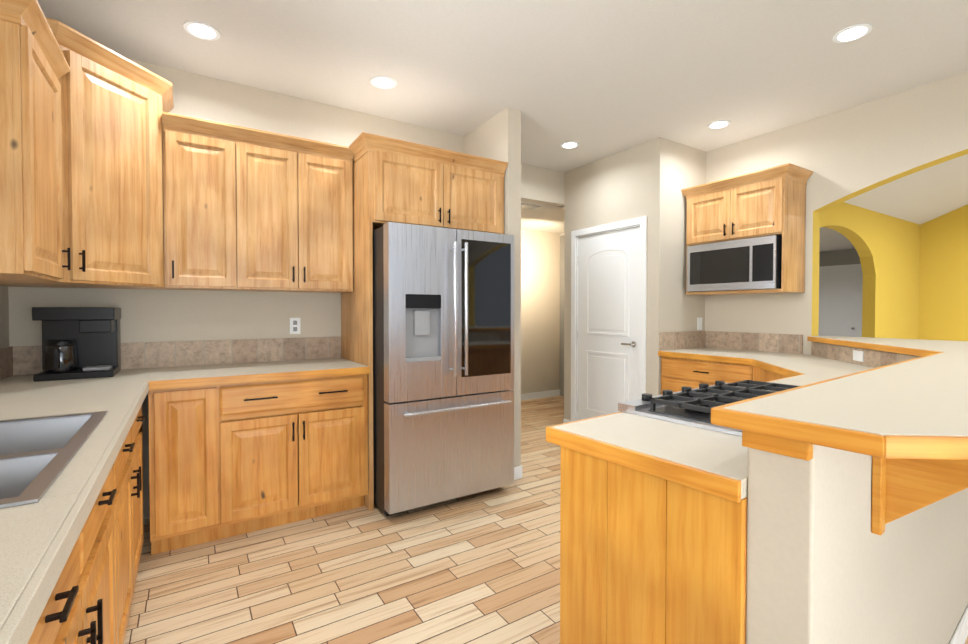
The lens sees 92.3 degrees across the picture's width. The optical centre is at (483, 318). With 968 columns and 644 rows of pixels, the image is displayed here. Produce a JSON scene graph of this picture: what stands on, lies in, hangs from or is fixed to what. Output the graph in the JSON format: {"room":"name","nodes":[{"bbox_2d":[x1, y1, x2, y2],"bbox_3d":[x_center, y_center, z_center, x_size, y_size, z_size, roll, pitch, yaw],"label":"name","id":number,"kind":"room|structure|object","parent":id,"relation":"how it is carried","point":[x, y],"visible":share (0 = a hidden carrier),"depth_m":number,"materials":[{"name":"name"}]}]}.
{"room":"kitchen","nodes":[
{"label":"kitchen","id":0,"kind":"room"},
{"bbox_2d":[0,285,8,347],"bbox_3d":[-0.894,-0.109,-0.243,0.150,2.770,6.655,-1,1,-33],"label":"wall","id":1,"kind":"structure","parent":0,"point":[4,317],"depth_m":2.44,"materials":[{"name":"paint"}]},
{"bbox_2d":[0,346,15,379],"bbox_3d":[-1.248,0.264,0.474,0.013,0.157,4.833,-1,1,-33],"label":"tile backsplash","id":2,"kind":"structure","parent":1,"relation":"attached to","point":[7,354],"depth_m":2.43,"materials":[{"name":"beige tile"}]},
{"bbox_2d":[0,0,70,281],"bbox_3d":[-1.862,-0.639,1.756,0.371,0.962,0.582,-1,1,-33],"label":"upper cabinet","id":3,"kind":"object","parent":1,"relation":"attached to","point":[34,67],"visible":1,"depth_m":1.66,"materials":[{"name":"brown wood"}]},
{"bbox_2d":[0,18,173,289],"bbox_3d":[-2.036,-0.739,2.376,0.746,1.140,0.746,-1,1,-33],"label":"upper cabinet","id":4,"kind":"object","parent":1,"relation":"attached to","point":[114,104],"visible":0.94,"depth_m":2.30,"materials":[{"name":"brown wood"}]},
{"bbox_2d":[8,58,462,518],"bbox_3d":[-1.400,-0.170,3.310,2.820,2.770,0.120,-1,1,-33],"label":"wall","id":5,"kind":"structure","parent":0,"point":[153,315],"depth_m":3.05,"materials":[{"name":"paint"}]},
{"bbox_2d":[16,337,340,374],"bbox_3d":[-1.793,0.221,2.984,1.735,0.157,0.012,-1,1,-33],"label":"tile backsplash","id":6,"kind":"structure","parent":5,"relation":"attached to","point":[20,360],"depth_m":2.99,"materials":[{"name":"beige tile"}]},
{"bbox_2d":[162,111,353,292],"bbox_3d":[-1.413,-0.660,2.997,1.064,0.962,0.371,-1,1,-33],"label":"upper cabinet","id":7,"kind":"object","parent":5,"relation":"attached to","point":[248,209],"visible":1,"depth_m":2.83,"materials":[{"name":"brown wood"}]},
{"bbox_2d":[290,318,299,333],"bbox_3d":[-1.332,0.053,3.280,0.070,0.115,0.007,-1,1,-33],"label":"electrical outlet plate","id":8,"kind":"object","parent":5,"relation":"attached to","point":[295,329],"depth_m":3.28,"materials":[{"name":"white plastic"}]},
{"bbox_2d":[463,108,520,466],"bbox_3d":[0.018,-0.178,3.820,0.120,2.770,0.785,-1,1,-33],"label":"wall","id":9,"kind":"structure","parent":0,"point":[497,137],"depth_m":3.50,"materials":[{"name":"paint"}]},
{"bbox_2d":[37,0,967,171],"bbox_3d":[1.149,-1.569,1.223,5.200,0.100,6.970,-1,1,-33],"label":"ceiling","id":10,"kind":"structure","parent":0,"point":[597,79],"depth_m":2.75,"materials":[{"name":"paint"}]},
{"bbox_2d":[183,21,219,40],"bbox_3d":[-1.508,-1.537,2.488,0.168,0.007,0.168,0,1,12],"label":"recessed light","id":11,"kind":"object","parent":10,"relation":"in","point":[202,30],"depth_m":2.48,"materials":[{"name":"white"}]},
{"bbox_2d":[370,76,396,88],"bbox_3d":[-0.659,-1.546,3.054,0.168,0.007,0.168,-1,1,-42],"label":"recessed light","id":12,"kind":"object","parent":10,"relation":"in","point":[382,82],"depth_m":3.04,"materials":[{"name":"white"}]},
{"bbox_2d":[560,141,578,148],"bbox_3d":[0.777,-1.566,4.206,0.168,0.007,0.168,-1,1,-42],"label":"recessed light","id":13,"kind":"object","parent":10,"relation":"in","point":[571,144],"depth_m":4.20,"materials":[{"name":"white"}]},
{"bbox_2d":[707,120,730,128],"bbox_3d":[1.891,-1.558,3.743,0.168,0.007,0.168,0,1,12],"label":"recessed light","id":14,"kind":"object","parent":10,"relation":"in","point":[719,124],"depth_m":3.73,"materials":[{"name":"white"}]},
{"bbox_2d":[832,23,872,42],"bbox_3d":[1.988,-1.537,2.512,0.168,0.007,0.168,-1,1,-42],"label":"recessed light","id":15,"kind":"object","parent":10,"relation":"in","point":[854,32],"depth_m":2.50,"materials":[{"name":"white"}]},
{"bbox_2d":[521,229,559,393],"bbox_3d":[0.129,-0.047,6.381,3.700,2.420,0.120,-1,1,-33],"label":"wall","id":16,"kind":"structure","parent":0,"point":[540,311],"depth_m":6.75,"materials":[{"name":"paint"}]},
{"bbox_2d":[521,389,559,400],"bbox_3d":[0.351,1.117,6.463,3.260,0.090,0.015,-1,1,-33],"label":"baseboard","id":17,"kind":"structure","parent":16,"relation":"attached to","point":[536,395],"depth_m":6.75,"materials":[{"name":"white wood"}]},
{"bbox_2d":[521,163,564,206],"bbox_3d":[0.281,-1.404,4.735,1.330,0.350,0.120,-1,1,-33],"label":"soffit","id":18,"kind":"structure","parent":0,"point":[542,185],"depth_m":4.88,"materials":[{"name":"paint"}]},
{"bbox_2d":[124,396,967,643],"bbox_3d":[3.979,1.236,4.459,13.700,0.080,9.300,-1,1,-33],"label":"floor","id":19,"kind":"structure","parent":0,"point":[482,568],"depth_m":2.22,"materials":[{"name":"brown wood"}]},
{"bbox_2d":[31,545,78,643],"bbox_3d":[-0.910,0.824,0.512,0.610,0.878,0.421,-1,1,-33],"label":"base cabinet","id":20,"kind":"object","parent":19,"relation":"on","point":[58,623],"depth_m":0.80,"materials":[{"name":"brown wood"}]},
{"bbox_2d":[75,494,126,643],"bbox_3d":[-1.225,0.925,1.008,0.610,0.660,0.752,-1,1,-33],"label":"base cabinet","id":21,"kind":"object","parent":19,"relation":"on","point":[89,601],"depth_m":1.21,"materials":[{"name":"brown wood"}]},
{"bbox_2d":[97,482,130,623],"bbox_3d":[-1.446,0.919,1.354,0.610,0.660,0.308,-1,1,-33],"label":"base cabinet","id":22,"kind":"object","parent":19,"relation":"on","point":[109,489],"depth_m":1.69,"materials":[{"name":"brown wood"}]},
{"bbox_2d":[105,412,138,602],"bbox_3d":[-1.619,0.805,1.624,0.610,0.878,0.338,-1,1,-33],"label":"base cabinet","id":23,"kind":"object","parent":19,"relation":"on","point":[125,468],"depth_m":1.87,"materials":[{"name":"brown wood"}]},
{"bbox_2d":[139,406,145,560],"bbox_3d":[-1.801,0.800,1.909,0.610,0.878,0.577,-1,1,-33],"label":"base cabinet","id":24,"kind":"object","parent":19,"relation":"on","point":[141,418],"depth_m":2.24,"materials":[{"name":"brown wood"}]},
{"bbox_2d":[0,368,151,643],"bbox_3d":[-0.981,0.362,0.644,0.642,0.045,4.831,-1,1,-33],"label":"countertop","id":25,"kind":"structure","parent":24,"relation":"on","point":[38,540],"depth_m":0.91,"materials":[{"name":"laminate"}]},
{"bbox_2d":[0,411,107,507],"bbox_3d":[-1.284,0.272,1.072,0.554,0.504,0.884,-1,1,-33],"label":"sink","id":26,"kind":"object","parent":25,"relation":"in","point":[37,454],"visible":0.54,"depth_m":1.19,"materials":[{"name":"silver metal"}]},
{"bbox_2d":[32,307,120,381],"bbox_3d":[-2.161,0.125,2.490,0.320,0.365,0.332,-1,1,-33],"label":"coffee maker","id":27,"kind":"object","parent":25,"relation":"on","point":[81,342],"visible":1,"depth_m":2.43,"materials":[{"name":"black plastic"}]},
{"bbox_2d":[148,374,367,554],"bbox_3d":[-1.363,0.784,2.885,1.128,0.878,0.654,-1,1,-33],"label":"base cabinet","id":28,"kind":"object","parent":19,"relation":"on","point":[228,460],"visible":0.98,"depth_m":2.59,"materials":[{"name":"brown wood"}]},
{"bbox_2d":[148,358,369,389],"bbox_3d":[-1.353,0.324,2.883,1.104,0.045,0.657,-1,1,-33],"label":"countertop","id":29,"kind":"structure","parent":28,"relation":"on","point":[236,373],"depth_m":2.71,"materials":[{"name":"laminate"}]},
{"bbox_2d":[341,132,507,510],"bbox_3d":[-0.463,0.032,3.437,1.090,2.362,0.671,-1,1,-33],"label":"surround","id":30,"kind":"object","parent":19,"relation":"on","point":[399,181],"visible":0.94,"depth_m":3.09,"materials":[{"name":"brown wood"}]},
{"bbox_2d":[373,222,513,515],"bbox_3d":[-0.387,0.320,3.312,0.910,1.790,0.921,-1,1,-33],"label":"fridge","id":31,"kind":"object","parent":19,"relation":"on","point":[443,364],"visible":0.98,"depth_m":2.93,"materials":[{"name":"silver metal"}]},
{"bbox_2d":[560,356,785,643],"bbox_3d":[1.301,0.787,2.689,3.210,0.878,2.071,-1,1,-33],"label":"base cabinet","id":32,"kind":"object","parent":19,"relation":"on","point":[645,558],"visible":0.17,"depth_m":1.17,"materials":[{"name":"brown wood"}]},
{"bbox_2d":[546,347,872,502],"bbox_3d":[1.293,0.328,2.675,3.232,0.045,2.073,-1,1,-33],"label":"countertop","id":33,"kind":"structure","parent":32,"relation":"on","point":[715,463],"depth_m":1.28,"materials":[{"name":"laminate"}]},
{"bbox_2d":[618,380,798,436],"bbox_3d":[0.930,0.294,1.634,0.760,0.056,0.530,-1,1,-37],"label":"cooktop","id":34,"kind":"object","parent":33,"relation":"in","point":[688,406],"visible":0.44,"depth_m":1.59,"materials":[{"name":"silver metal"}]},
{"bbox_2d":[559,235,563,395],"bbox_3d":[1.772,-0.020,6.001,0.060,2.380,3.870,-1,1,-33],"label":"wall","id":35,"kind":"structure","parent":0,"point":[561,386],"depth_m":6.91,"materials":[{"name":"grey paint"}]},
{"bbox_2d":[564,137,705,419],"bbox_3d":[1.717,-0.196,4.885,1.230,2.770,1.206,-1,1,-33],"label":"wall","id":36,"kind":"structure","parent":0,"point":[651,179],"depth_m":4.21,"materials":[{"name":"paint"}]},
{"bbox_2d":[514,419,570,479],"bbox_3d":[0.585,1.156,4.186,1.455,0.090,1.206,-1,1,-33],"label":"baseboard","id":37,"kind":"structure","parent":36,"relation":"attached to","point":[517,472],"depth_m":3.52,"materials":[{"name":"white"}]},
{"bbox_2d":[571,216,646,421],"bbox_3d":[1.226,0.138,4.582,0.167,2.112,0.954,-1,1,-33],"label":"pantry door","id":38,"kind":"structure","parent":36,"relation":"in","point":[608,335],"depth_m":4.55,"materials":[{"name":"white wood"}]},
{"bbox_2d":[659,331,705,350],"bbox_3d":[1.809,0.200,4.225,0.665,0.157,0.014,-1,1,-33],"label":"tile backsplash","id":39,"kind":"structure","parent":36,"relation":"attached to","point":[691,339],"depth_m":4.21,"materials":[{"name":"beige tile"}]},
{"bbox_2d":[697,318,701,329],"bbox_3d":[2.026,0.050,4.368,0.070,0.115,0.005,-1,1,-33],"label":"electrical outlet plate","id":40,"kind":"object","parent":36,"relation":"attached to","point":[699,320],"depth_m":4.36,"materials":[{"name":"white plastic"}]},
{"bbox_2d":[521,201,854,251],"bbox_3d":[3.926,-1.305,7.419,10.360,0.140,3.980,-1,1,-33],"label":"ceiling","id":41,"kind":"structure","parent":0,"point":[546,218],"depth_m":6.29,"materials":[{"name":"paint"}]},
{"bbox_2d":[521,203,540,208],"bbox_3d":[0.435,-1.231,5.091,0.350,0.008,0.150,-1,1,-33],"label":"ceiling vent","id":42,"kind":"object","parent":41,"relation":"in","point":[527,206],"visible":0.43,"depth_m":5.10,"materials":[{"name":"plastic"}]},
{"bbox_2d":[705,72,967,354],"bbox_3d":[3.668,-0.149,2.068,0.120,2.770,5.644,-1,1,-33],"label":"wall","id":43,"kind":"structure","parent":0,"point":[848,154],"depth_m":3.54,"materials":[{"name":"paint"}]},
{"bbox_2d":[681,163,812,294],"bbox_3d":[2.170,-0.684,3.936,0.380,0.947,0.920,-1,1,-33],"label":"upper cabinet","id":44,"kind":"object","parent":43,"relation":"attached to","point":[771,201],"visible":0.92,"depth_m":3.68,"materials":[{"name":"brown wood"}]},
{"bbox_2d":[687,235,781,291],"bbox_3d":[2.160,-0.436,3.934,0.362,0.404,0.740,-1,1,-33],"label":"microwave","id":45,"kind":"object","parent":44,"relation":"in","point":[750,264],"visible":0.88,"depth_m":3.77,"materials":[{"name":"silver metal"}]},
{"bbox_2d":[706,331,802,349],"bbox_3d":[2.318,0.203,4.064,0.012,0.157,0.832,-1,1,-33],"label":"tile backsplash","id":46,"kind":"structure","parent":43,"relation":"attached to","point":[714,339],"depth_m":4.12,"materials":[{"name":"beige tile"}]},
{"bbox_2d":[739,341,918,367],"bbox_3d":[2.415,0.248,2.944,1.019,0.105,1.019,-1,1,-33],"label":"tile backsplash","id":47,"kind":"structure","parent":43,"relation":"attached to","point":[780,343],"depth_m":3.28,"materials":[{"name":"beige tile"}]},
{"bbox_2d":[819,249,860,266],"bbox_3d":[6.505,-0.065,8.658,0.100,2.380,1.700,-1,1,-33],"label":"wall","id":48,"kind":"structure","parent":0,"point":[840,257],"depth_m":8.53,"materials":[{"name":"grey paint"}]},
{"bbox_2d":[818,264,862,336],"bbox_3d":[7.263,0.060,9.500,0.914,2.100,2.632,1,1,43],"label":"door","id":49,"kind":"structure","parent":48,"relation":"attached to","point":[840,300],"depth_m":8.51,"materials":[{"name":"white wood"}]},
{"bbox_2d":[746,444,967,643],"bbox_3d":[1.871,0.726,1.833,3.173,1.030,0.282,-1,1,-33],"label":"wall","id":50,"kind":"structure","parent":0,"point":[825,565],"depth_m":0.98,"materials":[{"name":"paint"}]},
{"bbox_2d":[820,202,919,338],"bbox_3d":[4.032,-0.005,5.076,3.725,2.380,0.120,-1,1,-33],"label":"wall","id":51,"kind":"structure","parent":0,"point":[887,247],"depth_m":5.38,"materials":[{"name":"paint"}]},
{"bbox_2d":[818,342,921,356],"bbox_3d":[2.420,0.706,2.967,1.026,1.030,1.005,-1,1,-33],"label":"wall","id":52,"kind":"structure","parent":0,"point":[818,342],"depth_m":2.91,"materials":[{"name":"paint"}]},
{"bbox_2d":[711,336,967,534],"bbox_3d":[1.719,0.325,2.161,3.378,0.320,1.626,-1,1,-33],"label":"bar","id":53,"kind":"object","parent":52,"relation":"on","point":[904,424],"visible":1,"depth_m":1.01,"materials":[{"name":"laminate"}]},
{"bbox_2d":[853,350,863,361],"bbox_3d":[2.419,0.242,3.006,0.006,0.067,0.110,0,1,12],"label":"electrical outlet plate","id":54,"kind":"object","parent":52,"relation":"attached to","point":[857,355],"depth_m":3.00,"materials":[{"name":"white plastic"}]},
{"bbox_2d":[845,154,967,224],"bbox_3d":[5.454,-2.246,2.920,3.845,2.275,5.220,-1,1,-33],"label":"ceiling","id":55,"kind":"structure","parent":0,"point":[928,194],"depth_m":4.95,"materials":[{"name":"paint"}]},
{"bbox_2d":[918,204,967,340],"bbox_3d":[7.024,-1.145,3.941,0.120,4.700,5.220,-1,1,-33],"label":"wall","id":56,"kind":"structure","parent":0,"point":[943,295],"depth_m":5.82,"materials":[{"name":"paint"}]}
]}

